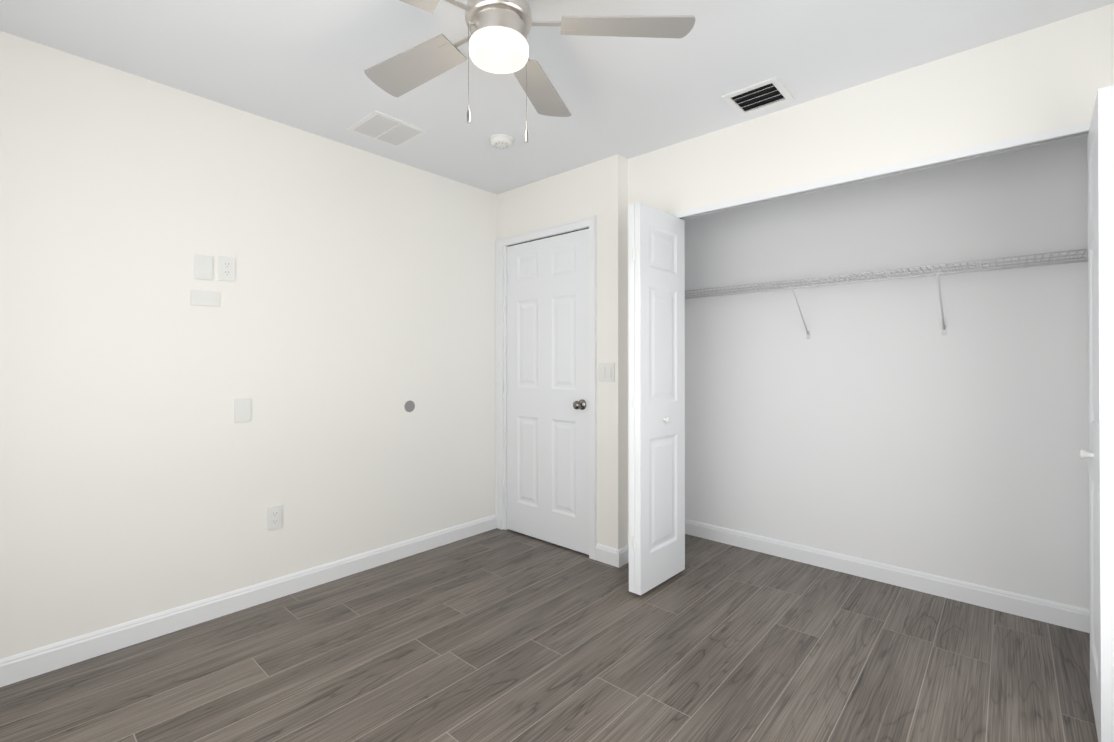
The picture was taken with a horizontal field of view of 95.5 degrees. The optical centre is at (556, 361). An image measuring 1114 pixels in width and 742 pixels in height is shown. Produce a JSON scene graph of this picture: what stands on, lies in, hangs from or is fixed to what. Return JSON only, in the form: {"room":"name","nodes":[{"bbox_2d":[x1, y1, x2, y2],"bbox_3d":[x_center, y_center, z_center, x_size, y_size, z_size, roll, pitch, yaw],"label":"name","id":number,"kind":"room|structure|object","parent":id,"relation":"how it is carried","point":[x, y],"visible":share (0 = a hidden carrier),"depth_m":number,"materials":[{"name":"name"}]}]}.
{"room":"empty bedroom","nodes":[
{"label":"empty bedroom","id":0,"kind":"room"},
{"bbox_2d":[0,31,496,658],"bbox_3d":[-1.524,-0.010,2.588,0.120,2.440,3.120,0,0,42],"label":"wall","id":1,"kind":"structure","parent":0,"point":[142,473],"depth_m":2.37,"materials":[{"name":"white paint"}]},
{"bbox_2d":[195,254,212,280],"bbox_3d":[-1.645,-0.437,2.357,0.010,0.114,0.070,0,0,42],"label":"blank wall plate","id":2,"kind":"object","parent":1,"relation":"attached to","point":[203,267],"visible":1,"depth_m":2.35,"materials":[{"name":"white plastic"}]},
{"bbox_2d":[191,290,219,306],"bbox_3d":[-1.641,-0.294,2.362,0.010,0.070,0.114,0,0,42],"label":"blank wall plate","id":3,"kind":"object","parent":1,"relation":"attached to","point":[204,298],"visible":1,"depth_m":2.36,"materials":[{"name":"white plastic"}]},
{"bbox_2d":[218,256,234,281],"bbox_3d":[-1.583,-0.442,2.425,0.012,0.114,0.070,0,0,42],"label":"electrical outlet","id":4,"kind":"object","parent":1,"relation":"attached to","point":[226,268],"visible":1,"depth_m":2.42,"materials":[{"name":"white plastic"}]},
{"bbox_2d":[234,398,250,421],"bbox_3d":[-1.537,0.239,2.475,0.010,0.114,0.070,0,0,42],"label":"blank wall plate","id":5,"kind":"object","parent":1,"relation":"attached to","point":[242,409],"visible":1,"depth_m":2.47,"materials":[{"name":"white plastic"}]},
{"bbox_2d":[0,514,496,686],"bbox_3d":[-1.429,1.160,2.589,0.014,0.100,2.953,0,0,42],"label":"baseboard","id":6,"kind":"structure","parent":1,"relation":"attached to","point":[15,668],"depth_m":2.36,"materials":[{"name":"white paint"}]},
{"bbox_2d":[267,505,281,529],"bbox_3d":[-1.440,0.797,2.580,0.012,0.114,0.070,0,0,42],"label":"electrical outlet","id":7,"kind":"object","parent":1,"relation":"attached to","point":[274,517],"visible":1,"depth_m":2.58,"materials":[{"name":"white plastic"}]},
{"bbox_2d":[404,400,414,411],"bbox_3d":[-0.921,0.282,3.166,0.005,0.073,0.073,0,0,42],"label":"cap","id":8,"kind":"object","parent":1,"relation":"attached to","point":[409,405],"visible":1,"depth_m":3.16,"materials":[{"name":"grey"}]},
{"bbox_2d":[0,528,1097,741],"bbox_3d":[0.095,1.237,1.752,3.800,0.060,4.200,0,0,42],"label":"floor","id":9,"kind":"structure","parent":0,"point":[499,635],"depth_m":2.01,"materials":[{"name":"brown wood"}]},
{"bbox_2d":[0,0,1113,193],"bbox_3d":[0.095,-1.273,1.763,3.800,0.080,4.200,0,0,42],"label":"ceiling","id":10,"kind":"structure","parent":0,"point":[303,65],"depth_m":2.06,"materials":[{"name":"white paint"}]},
{"bbox_2d":[347,110,427,147],"bbox_3d":[-0.900,-1.226,2.690,0.300,0.006,0.305,0,0,42],"label":"ceiling vent","id":11,"kind":"object","parent":10,"relation":"in","point":[384,128],"visible":1,"depth_m":2.67,"materials":[{"name":"white metal"}]},
{"bbox_2d":[489,134,512,148],"bbox_3d":[-0.308,-1.210,2.800,0.132,0.038,0.132,0,0,42],"label":"smoke detector","id":12,"kind":"object","parent":10,"relation":"attached to","point":[501,141],"visible":1,"depth_m":2.76,"materials":[{"name":"white plastic"}]},
{"bbox_2d":[364,0,695,142],"bbox_3d":[-0.207,-0.967,1.551,1.135,0.535,1.145,0,0,42],"label":"fan","id":13,"kind":"object","parent":10,"relation":"hanging from","point":[496,39],"visible":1,"depth_m":1.57,"materials":[{"name":"beige wood"}]},
{"bbox_2d":[721,76,794,116],"bbox_3d":[0.937,-1.221,2.358,0.249,0.019,0.245,0,0,42],"label":"ceiling vent","id":14,"kind":"object","parent":10,"relation":"in","point":[763,95],"visible":1,"depth_m":2.35,"materials":[{"name":"white metal"}]},
{"bbox_2d":[497,154,627,548],"bbox_3d":[-0.016,-0.006,3.467,1.194,2.440,0.200,0,0,42],"label":"wall","id":15,"kind":"structure","parent":0,"point":[599,189],"depth_m":3.06,"materials":[{"name":"white paint"}]},
{"bbox_2d":[495,216,596,559],"bbox_3d":[-0.070,0.163,3.434,0.914,2.102,0.120,0,0,42],"label":"door frame","id":16,"kind":"structure","parent":15,"relation":"attached to","point":[503,244],"depth_m":3.56,"materials":[{"name":"white paint"}]},
{"bbox_2d":[505,228,588,554],"bbox_3d":[-0.095,0.189,3.382,0.774,2.030,0.108,0,0,42],"label":"door","id":17,"kind":"structure","parent":15,"relation":"in","point":[547,392],"depth_m":3.37,"materials":[{"name":"white paint"}]},
{"bbox_2d":[598,363,614,381],"bbox_3d":[0.295,0.067,3.043,0.116,0.114,0.016,0,0,42],"label":"switch plate","id":18,"kind":"object","parent":15,"relation":"attached to","point":[606,372],"visible":1,"depth_m":3.04,"materials":[{"name":"white plastic"}]},
{"bbox_2d":[628,3,1113,544],"bbox_3d":[1.329,-0.011,2.330,2.326,2.440,0.100,0,0,42],"label":"wall","id":19,"kind":"structure","parent":0,"point":[1048,77],"depth_m":2.15,"materials":[{"name":"white paint"}]},
{"bbox_2d":[670,121,1090,218],"bbox_3d":[1.293,-0.826,2.344,1.828,0.029,0.068,0,0,42],"label":"track","id":20,"kind":"object","parent":19,"relation":"attached to","point":[1081,129],"visible":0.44,"depth_m":2.15,"materials":[{"name":"silver metal"}]},
{"bbox_2d":[629,203,684,594],"bbox_3d":[0.553,0.192,2.760,0.130,2.038,0.462,0,0,36],"label":"bifold door","id":21,"kind":"structure","parent":20,"relation":"hanging from","point":[656,397],"depth_m":2.69,"materials":[{"name":"white paint"}]},
{"bbox_2d":[1080,85,1113,741],"bbox_3d":[1.793,0.187,1.650,0.462,2.038,0.122,0,0,-42],"label":"bifold door","id":22,"kind":"structure","parent":20,"relation":"hanging from","point":[1100,158],"depth_m":1.50,"materials":[{"name":"white paint"}]},
{"bbox_2d":[682,134,1089,609],"bbox_3d":[1.775,-0.008,2.870,2.620,2.440,0.100,0,0,42],"label":"wall","id":23,"kind":"structure","parent":0,"point":[886,422],"depth_m":2.71,"materials":[{"name":"white paint"}]},
{"bbox_2d":[685,248,1087,338],"bbox_3d":[1.630,-0.296,2.727,2.396,0.324,0.308,0,0,42],"label":"closet shelf","id":24,"kind":"object","parent":23,"relation":"attached to","point":[893,277],"visible":0.81,"depth_m":2.54,"materials":[{"name":"white metal"}]},
{"bbox_2d":[685,519,1089,632],"bbox_3d":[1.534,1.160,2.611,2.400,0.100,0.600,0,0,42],"label":"baseboard","id":25,"kind":"structure","parent":23,"relation":"attached to","point":[1058,614],"depth_m":2.69,"materials":[{"name":"white paint"}]}
]}

